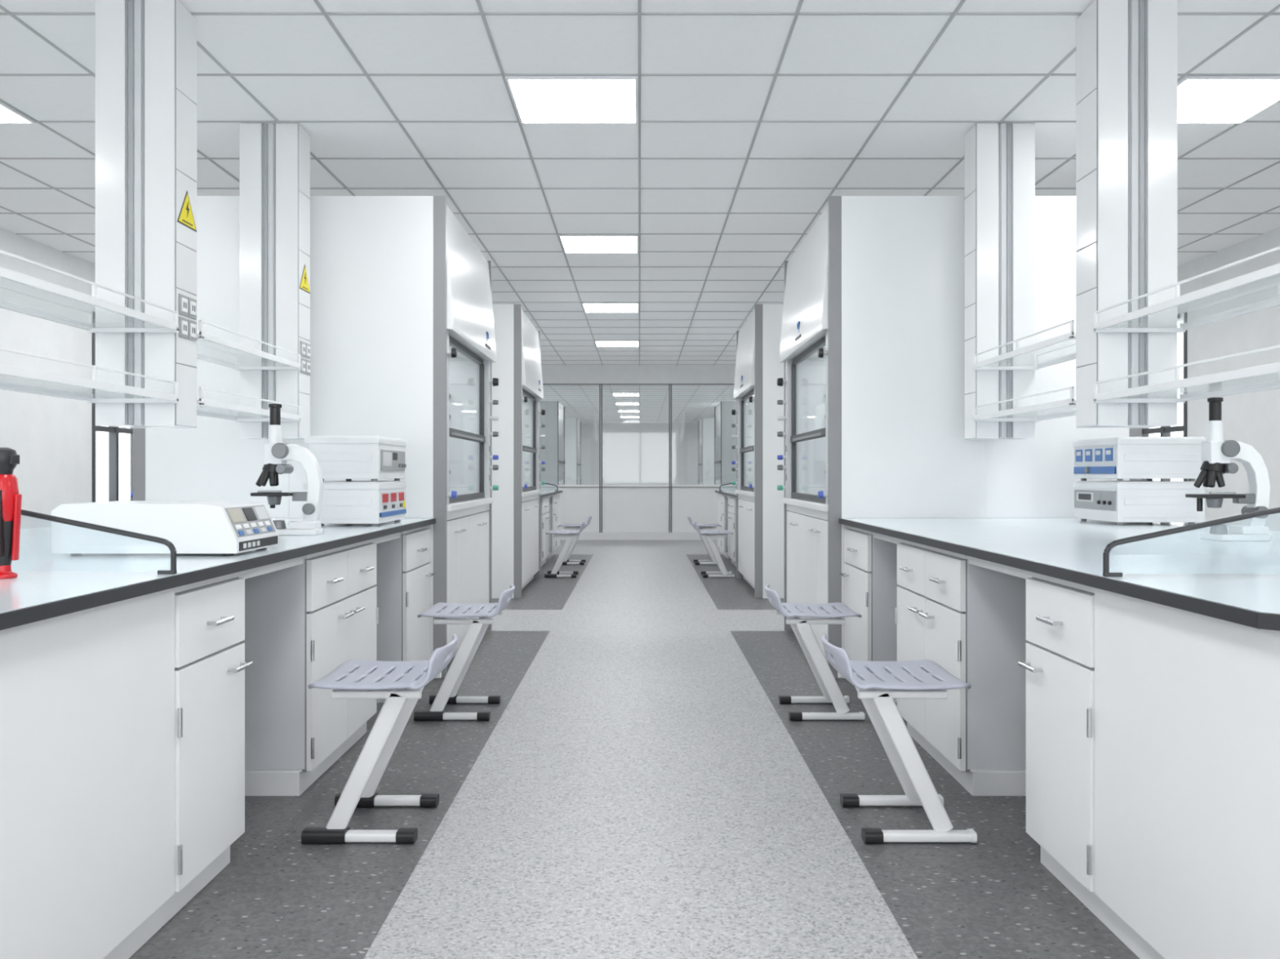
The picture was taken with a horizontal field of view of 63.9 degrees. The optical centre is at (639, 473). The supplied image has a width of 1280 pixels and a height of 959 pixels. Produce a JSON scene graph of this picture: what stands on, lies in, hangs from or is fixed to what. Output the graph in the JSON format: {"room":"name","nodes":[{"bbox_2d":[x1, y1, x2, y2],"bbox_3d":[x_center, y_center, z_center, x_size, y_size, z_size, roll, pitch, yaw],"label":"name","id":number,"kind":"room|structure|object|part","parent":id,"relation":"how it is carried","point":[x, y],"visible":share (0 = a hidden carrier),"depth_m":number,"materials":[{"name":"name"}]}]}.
{"room":"laboratory","nodes":[
{"label":"laboratory","id":0,"kind":"room"},
{"bbox_2d":[0,227,95,528],"bbox_3d":[-4.660,-0.340,16.500,0.120,2.860,39.000,0,0,0],"label":"wall","id":1,"kind":"structure","parent":0,"point":[51,437],"depth_m":7.96,"materials":[{"name":"paint"}]},
{"bbox_2d":[92,311,133,502],"bbox_3d":[-4.625,-0.535,9.410,0.070,1.650,1.580,0,0,0],"label":"window","id":2,"kind":"structure","parent":1,"relation":"in","point":[113,432],"depth_m":9.00,"materials":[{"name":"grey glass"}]},
{"bbox_2d":[128,540,1139,958],"bbox_3d":[0.000,1.140,16.500,9.200,0.100,39.000,0,0,0],"label":"floor","id":3,"kind":"structure","parent":0,"point":[639,784],"depth_m":3.17,"materials":[{"name":"grey tile"}]},
{"bbox_2d":[0,518,435,958],"bbox_3d":[-1.862,0.664,3.450,1.567,0.852,4.000,0,0,0],"label":"lab bench","id":4,"kind":"object","parent":3,"relation":"on","point":[141,708],"visible":0.87,"depth_m":2.45,"materials":[{"name":"metal"}]},
{"bbox_2d":[0,447,22,578],"bbox_3d":[-1.445,0.089,2.329,0.065,0.296,0.065,0,0,-44],"label":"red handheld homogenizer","id":5,"kind":"object","parent":4,"relation":"on","point":[11,500],"visible":1,"depth_m":2.32,"materials":[{"name":"plastic"}]},
{"bbox_2d":[21,509,177,574],"bbox_3d":[-1.862,0.128,2.415,1.543,0.218,0.013,0,0,0],"label":"guard","id":6,"kind":"object","parent":4,"relation":"on","point":[173,571],"visible":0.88,"depth_m":2.41,"materials":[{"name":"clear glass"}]},
{"bbox_2d":[51,501,278,555],"bbox_3d":[-1.413,0.162,3.100,0.535,0.150,0.340,0,0,0],"label":"spectrophotometer","id":7,"kind":"object","parent":4,"relation":"on","point":[228,528],"visible":1,"depth_m":2.93,"materials":[{"name":"white plastic"}]},
{"bbox_2d":[250,404,324,535],"bbox_3d":[-1.364,-0.016,3.990,0.257,0.507,0.140,0,0,0],"label":"microscope","id":8,"kind":"object","parent":4,"relation":"on","point":[277,454],"visible":0.97,"depth_m":3.96,"materials":[{"name":"white plastic"}]},
{"bbox_2d":[304,435,406,526],"bbox_3d":[-1.321,0.035,4.840,0.348,0.405,0.536,0,0,0],"label":"instrument","id":9,"kind":"object","parent":4,"relation":"on","point":[373,502],"visible":0.91,"depth_m":4.58,"materials":[{"name":"metal"}]},
{"bbox_2d":[130,195,498,678],"bbox_3d":[-1.862,-0.193,6.301,1.776,2.565,1.698,0,0,0],"label":"fume hood","id":10,"kind":"object","parent":3,"relation":"on","point":[402,341],"visible":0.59,"depth_m":5.45,"materials":[{"name":"metal"}]},
{"bbox_2d":[301,633,457,844],"bbox_3d":[-0.783,0.806,3.200,0.418,0.568,0.409,0,0,0],"label":"stool","id":11,"kind":"object","parent":3,"relation":"on","point":[370,679],"visible":1,"depth_m":3.04,"materials":[{"name":"white plastic"}]},
{"bbox_3d":[-0.780,0.583,3.200,0.415,0.129,0.411,0,0,0],"label":"seat","id":12,"kind":"part","parent":11,"relation":"part of","materials":[{"name":"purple plastic"}]},
{"bbox_2d":[413,584,515,720],"bbox_3d":[-0.783,0.806,4.700,0.418,0.568,0.409,0,0,0],"label":"stool","id":13,"kind":"object","parent":3,"relation":"on","point":[446,694],"visible":1,"depth_m":4.53,"materials":[{"name":"white plastic"}]},
{"bbox_3d":[-0.780,0.583,4.700,0.415,0.129,0.411,0,0,0],"label":"seat","id":14,"kind":"part","parent":13,"relation":"part of","materials":[{"name":"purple plastic"}]},
{"bbox_2d":[491,304,545,598],"bbox_3d":[-1.862,-0.193,9.797,1.776,2.565,1.715,0,0,0],"label":"fume hood","id":15,"kind":"object","parent":3,"relation":"on","point":[516,506],"visible":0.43,"depth_m":8.94,"materials":[{"name":"metal"}]},
{"bbox_2d":[540,490,562,567],"bbox_3d":[-1.862,0.664,12.555,1.567,0.852,3.790,0,0,0],"label":"lab bench","id":16,"kind":"object","parent":3,"relation":"on","point":[549,500],"visible":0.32,"depth_m":12.59,"materials":[{"name":"metal"}]},
{"bbox_2d":[540,400,581,484],"bbox_3d":[-2.385,-0.160,23.850,1.630,2.500,7.700,0,0,0],"label":"tall cabinet","id":17,"kind":"object","parent":3,"relation":"on","point":[562,454],"visible":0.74,"depth_m":20.05,"materials":[{"name":"white metal"}]},
{"bbox_2d":[544,522,585,577],"bbox_3d":[-0.783,0.806,10.900,0.418,0.568,0.409,0,0,0],"label":"stool","id":18,"kind":"object","parent":3,"relation":"on","point":[571,535],"visible":1,"depth_m":10.73,"materials":[{"name":"white plastic"}]},
{"bbox_3d":[-0.821,0.867,10.900,0.342,0.447,0.386,0,0,0],"label":"frame","id":19,"kind":"part","parent":18,"relation":"part of","materials":[{"name":"white metal"}]},
{"bbox_3d":[-0.780,0.583,10.900,0.415,0.129,0.411,0,0,0],"label":"seat","id":20,"kind":"part","parent":18,"relation":"part of","materials":[{"name":"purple plastic"}]},
{"bbox_2d":[557,515,591,564],"bbox_3d":[-0.783,0.806,12.400,0.418,0.568,0.409,0,0,0],"label":"stool","id":21,"kind":"object","parent":3,"relation":"on","point":[567,526],"visible":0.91,"depth_m":12.23,"materials":[{"name":"white plastic"}]},
{"bbox_3d":[-0.821,0.867,12.400,0.342,0.447,0.386,0,0,0],"label":"frame","id":22,"kind":"part","parent":21,"relation":"part of","materials":[{"name":"white metal"}]},
{"bbox_3d":[-0.780,0.583,12.400,0.415,0.129,0.411,0,0,0],"label":"seat","id":23,"kind":"part","parent":21,"relation":"part of","materials":[{"name":"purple plastic"}]},
{"bbox_2d":[540,365,736,540],"bbox_3d":[0.000,-0.337,16.845,9.200,2.853,0.090,0,0,0],"label":"glass wall","id":24,"kind":"structure","parent":3,"relation":"on","point":[617,512],"depth_m":16.81,"materials":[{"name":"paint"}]},
{"bbox_2d":[687,515,721,564],"bbox_3d":[0.782,0.805,12.400,0.416,0.567,0.409,0,0,0],"label":"stool","id":25,"kind":"object","parent":3,"relation":"on","point":[702,526],"visible":0.88,"depth_m":12.23,"materials":[{"name":"white plastic"}]},
{"bbox_3d":[0.780,0.583,12.400,0.415,0.129,0.411,0,0,0],"label":"seat","id":26,"kind":"part","parent":25,"relation":"part of","materials":[{"name":"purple plastic"}]},
{"bbox_3d":[0.820,0.866,12.400,0.340,0.446,0.384,0,0,0],"label":"frame","id":27,"kind":"part","parent":25,"relation":"part of","materials":[{"name":"white metal"}]},
{"bbox_2d":[693,522,734,577],"bbox_3d":[0.782,0.805,10.900,0.416,0.567,0.409,0,0,0],"label":"stool","id":28,"kind":"object","parent":3,"relation":"on","point":[708,535],"visible":1,"depth_m":10.73,"materials":[{"name":"white plastic"}]},
{"bbox_3d":[0.780,0.583,10.900,0.415,0.129,0.411,0,0,0],"label":"seat","id":29,"kind":"part","parent":28,"relation":"part of","materials":[{"name":"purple plastic"}]},
{"bbox_3d":[0.820,0.866,10.900,0.340,0.446,0.384,0,0,0],"label":"frame","id":30,"kind":"part","parent":28,"relation":"part of","materials":[{"name":"white metal"}]},
{"bbox_2d":[697,400,736,484],"bbox_3d":[2.385,-0.160,23.850,1.630,2.500,7.700,0,0,0],"label":"tall cabinet","id":31,"kind":"object","parent":3,"relation":"on","point":[716,455],"visible":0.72,"depth_m":20.82,"materials":[{"name":"white metal"}]},
{"bbox_2d":[715,490,736,566],"bbox_3d":[1.838,0.664,12.555,1.567,0.852,3.790,0,0,0],"label":"lab bench","id":32,"kind":"object","parent":3,"relation":"on","point":[726,500],"visible":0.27,"depth_m":13.15,"materials":[{"name":"metal"}]},
{"bbox_2d":[719,483,731,491],"bbox_3d":[1.838,0.128,13.700,1.543,0.218,0.013,0,0,0],"label":"guard","id":33,"kind":"object","parent":32,"relation":"on","point":[728,483],"visible":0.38,"depth_m":13.70,"materials":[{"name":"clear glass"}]},
{"bbox_2d":[731,304,783,598],"bbox_3d":[1.838,-0.193,9.797,1.776,2.565,1.715,0,0,0],"label":"fume hood","id":34,"kind":"object","parent":3,"relation":"on","point":[758,367],"visible":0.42,"depth_m":8.94,"materials":[{"name":"metal"}]},
{"bbox_2d":[764,584,864,720],"bbox_3d":[0.782,0.805,4.700,0.416,0.567,0.409,0,0,0],"label":"stool","id":35,"kind":"object","parent":3,"relation":"on","point":[802,628],"visible":1,"depth_m":4.53,"materials":[{"name":"white plastic"}]},
{"bbox_3d":[0.780,0.583,4.700,0.415,0.129,0.411,0,0,0],"label":"seat","id":36,"kind":"part","parent":35,"relation":"part of","materials":[{"name":"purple plastic"}]},
{"bbox_2d":[822,633,977,844],"bbox_3d":[0.782,0.805,3.200,0.416,0.567,0.409,0,0,0],"label":"stool","id":37,"kind":"object","parent":3,"relation":"on","point":[907,679],"visible":1,"depth_m":3.04,"materials":[{"name":"white plastic"}]},
{"bbox_3d":[0.780,0.583,3.200,0.415,0.129,0.411,0,0,0],"label":"seat","id":38,"kind":"part","parent":37,"relation":"part of","materials":[{"name":"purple plastic"}]},
{"bbox_2d":[777,195,1142,678],"bbox_3d":[1.838,-0.193,6.301,1.776,2.565,1.698,0,0,0],"label":"fume hood","id":39,"kind":"object","parent":3,"relation":"on","point":[872,349],"visible":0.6,"depth_m":5.45,"materials":[{"name":"metal"}]},
{"bbox_2d":[839,518,1279,958],"bbox_3d":[1.838,0.664,3.585,1.567,0.852,3.730,0,0,0],"label":"lab bench","id":40,"kind":"object","parent":3,"relation":"on","point":[1135,715],"visible":0.94,"depth_m":2.47,"materials":[{"name":"metal"}]},
{"bbox_2d":[1072,436,1210,524],"bbox_3d":[2.390,0.035,4.935,0.440,0.405,0.486,0,0,0],"label":"instrument","id":41,"kind":"object","parent":40,"relation":"on","point":[1119,501],"visible":0.96,"depth_m":4.70,"materials":[{"name":"metal"}]},
{"bbox_2d":[1102,506,1279,577],"bbox_3d":[1.838,0.128,2.360,1.543,0.218,0.013,0,0,0],"label":"guard","id":42,"kind":"object","parent":40,"relation":"on","point":[1106,573],"visible":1,"depth_m":2.35,"materials":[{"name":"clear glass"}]},
{"bbox_2d":[1185,397,1271,541],"bbox_3d":[2.106,-0.016,3.660,0.257,0.507,0.140,0,0,0],"label":"microscope","id":43,"kind":"object","parent":40,"relation":"on","point":[1217,453],"visible":0.97,"depth_m":3.63,"materials":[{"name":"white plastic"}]},
{"bbox_2d":[581,422,697,484],"bbox_3d":[0.000,-0.340,36.060,9.200,2.860,0.120,0,0,0],"label":"window","id":44,"kind":"structure","parent":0,"point":[633,453],"depth_m":36.00,"materials":[{"name":"glass"}]},
{"bbox_2d":[0,0,1279,422],"bbox_3d":[0.000,-1.820,16.500,9.200,0.100,39.000,0,0,0],"label":"ceiling","id":45,"kind":"structure","parent":0,"point":[242,44],"depth_m":5.18,"materials":[{"name":"tile"}]},
{"bbox_2d":[0,101,35,124],"bbox_3d":[-3.328,-1.761,4.853,0.589,0.015,0.589,0,0,0],"label":"ceiling light panel","id":46,"kind":"object","parent":45,"relation":"in","point":[8,115],"depth_m":5.06,"materials":[{"name":"white plastic"}]},
{"bbox_2d":[0,249,178,333],"bbox_3d":[-1.869,-0.559,3.210,0.329,0.078,1.172,0,0,0],"label":"shelf","id":47,"kind":"object","parent":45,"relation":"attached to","point":[170,327],"visible":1,"depth_m":3.37,"materials":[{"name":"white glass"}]},
{"bbox_2d":[0,346,178,403],"bbox_3d":[-1.869,-0.299,3.210,0.329,0.078,1.172,0,0,0],"label":"shelf","id":48,"kind":"object","parent":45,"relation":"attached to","point":[158,397],"visible":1,"depth_m":3.35,"materials":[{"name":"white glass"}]},
{"bbox_2d":[95,0,196,428],"bbox_3d":[-1.863,-0.970,3.895,0.313,1.588,0.196,0,0,0],"label":"column","id":49,"kind":"structure","parent":45,"relation":"attached to","point":[146,50],"depth_m":3.80,"materials":[{"name":"white metal"}]},
{"bbox_2d":[196,320,301,369],"bbox_3d":[-1.869,-0.559,4.580,0.329,0.078,1.172,0,0,0],"label":"shelf","id":50,"kind":"object","parent":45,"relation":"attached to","point":[202,335],"visible":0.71,"depth_m":4.74,"materials":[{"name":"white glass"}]},
{"bbox_2d":[196,386,301,422],"bbox_3d":[-1.869,-0.299,4.580,0.329,0.078,1.172,0,0,0],"label":"shelf","id":51,"kind":"object","parent":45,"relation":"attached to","point":[287,417],"visible":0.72,"depth_m":4.67,"materials":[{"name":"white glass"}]},
{"bbox_2d":[239,123,310,439],"bbox_3d":[-1.863,-0.970,5.265,0.313,1.588,0.196,0,0,0],"label":"column","id":52,"kind":"structure","parent":45,"relation":"attached to","point":[274,159],"depth_m":5.17,"materials":[{"name":"white metal"}]},
{"bbox_2d":[505,75,638,124],"bbox_3d":[-0.302,-1.761,4.853,0.589,0.015,0.589,0,0,0],"label":"ceiling light panel","id":53,"kind":"object","parent":45,"relation":"in","point":[536,100],"depth_m":4.82,"materials":[{"name":"white plastic"}]},
{"bbox_2d":[559,234,638,253],"bbox_3d":[-0.302,-1.761,7.877,0.589,0.015,0.589,0,0,0],"label":"ceiling light panel","id":54,"kind":"object","parent":45,"relation":"in","point":[571,243],"depth_m":7.85,"materials":[{"name":"white plastic"}]},
{"bbox_2d":[582,302,639,312],"bbox_3d":[-0.302,-1.761,10.903,0.589,0.015,0.589,0,0,0],"label":"ceiling light panel","id":55,"kind":"object","parent":45,"relation":"in","point":[588,307],"depth_m":10.86,"materials":[{"name":"white plastic"}]},
{"bbox_2d":[594,340,639,346],"bbox_3d":[-0.302,-1.761,13.927,0.589,0.015,0.589,0,0,0],"label":"ceiling light panel","id":56,"kind":"object","parent":45,"relation":"in","point":[598,343],"depth_m":13.85,"materials":[{"name":"white plastic"}]},
{"bbox_2d":[612,393,639,395],"bbox_3d":[-0.302,-1.761,23.002,0.589,0.015,0.589,0,0,0],"label":"ceiling light panel","id":57,"kind":"object","parent":45,"relation":"in","point":[614,394],"depth_m":22.90,"materials":[{"name":"white plastic"}]},
{"bbox_2d":[615,403,639,404],"bbox_3d":[-0.302,-1.761,26.027,0.589,0.015,0.589,0,0,0],"label":"ceiling light panel","id":58,"kind":"object","parent":45,"relation":"in","point":[615,403],"depth_m":25.85,"materials":[{"name":"white plastic"}]},
{"bbox_2d":[617,410,639,412],"bbox_3d":[-0.302,-1.761,29.053,0.589,0.015,0.589,0,0,0],"label":"ceiling light panel","id":59,"kind":"object","parent":45,"relation":"in","point":[618,411],"depth_m":28.88,"materials":[{"name":"white plastic"}]},
{"bbox_2d":[620,416,639,417],"bbox_3d":[-0.302,-1.761,32.078,0.589,0.015,0.589,0,0,0],"label":"ceiling light panel","id":60,"kind":"object","parent":45,"relation":"in","point":[620,416],"depth_m":31.99,"materials":[{"name":"white plastic"}]},
{"bbox_2d":[0,0,1279,422],"bbox_3d":[0.000,-1.767,16.500,9.200,0.006,39.000,0,0,0],"label":"grid","id":61,"kind":"object","parent":45,"relation":"attached to","point":[639,13],"depth_m":5.29,"materials":[{"name":"grey metal"}]},
{"bbox_2d":[964,123,1035,439],"bbox_3d":[1.845,-0.970,5.265,0.301,1.588,0.196,0,0,0],"label":"column","id":62,"kind":"structure","parent":45,"relation":"hanging from","point":[1000,158],"depth_m":5.17,"materials":[{"name":"white metal"}]},
{"bbox_2d":[973,320,1075,369],"bbox_3d":[1.845,-0.559,4.580,0.329,0.078,1.172,0,0,0],"label":"shelf","id":63,"kind":"object","parent":62,"relation":"attached to","point":[1070,335],"visible":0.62,"depth_m":4.74,"materials":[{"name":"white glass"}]},
{"bbox_2d":[973,386,1075,422],"bbox_3d":[1.845,-0.299,4.580,0.329,0.078,1.172,0,0,0],"label":"shelf","id":64,"kind":"object","parent":62,"relation":"attached to","point":[985,417],"visible":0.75,"depth_m":4.71,"materials":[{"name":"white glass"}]},
{"bbox_2d":[1075,0,1177,428],"bbox_3d":[1.845,-0.970,3.895,0.301,1.588,0.196,0,0,0],"label":"column","id":65,"kind":"structure","parent":45,"relation":"hanging from","point":[1126,50],"depth_m":3.80,"materials":[{"name":"white metal"}]},
{"bbox_2d":[1093,246,1279,333],"bbox_3d":[1.845,-0.559,3.210,0.329,0.078,1.172,0,0,0],"label":"shelf","id":66,"kind":"object","parent":65,"relation":"attached to","point":[1100,327],"visible":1,"depth_m":3.33,"materials":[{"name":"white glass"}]},
{"bbox_2d":[1093,345,1279,403],"bbox_3d":[1.845,-0.299,3.210,0.329,0.078,1.172,0,0,0],"label":"shelf","id":67,"kind":"object","parent":65,"relation":"attached to","point":[1113,397],"visible":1,"depth_m":3.32,"materials":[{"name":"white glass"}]},
{"bbox_2d":[1177,75,1279,124],"bbox_3d":[2.722,-1.761,4.853,0.589,0.015,0.589,0,0,0],"label":"ceiling light panel","id":68,"kind":"object","parent":45,"relation":"in","point":[1201,100],"depth_m":4.80,"materials":[{"name":"white plastic"}]},
{"bbox_2d":[1177,226,1279,531],"bbox_3d":[4.660,-0.340,16.500,0.120,2.860,39.000,0,0,0],"label":"wall","id":69,"kind":"structure","parent":0,"point":[1252,419],"depth_m":7.88,"materials":[{"name":"paint"}]},
{"bbox_2d":[1142,312,1186,481],"bbox_3d":[4.625,-0.535,9.410,0.070,1.650,1.580,0,0,0],"label":"window","id":70,"kind":"structure","parent":69,"relation":"in","point":[1165,431],"depth_m":8.72,"materials":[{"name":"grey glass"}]}
]}

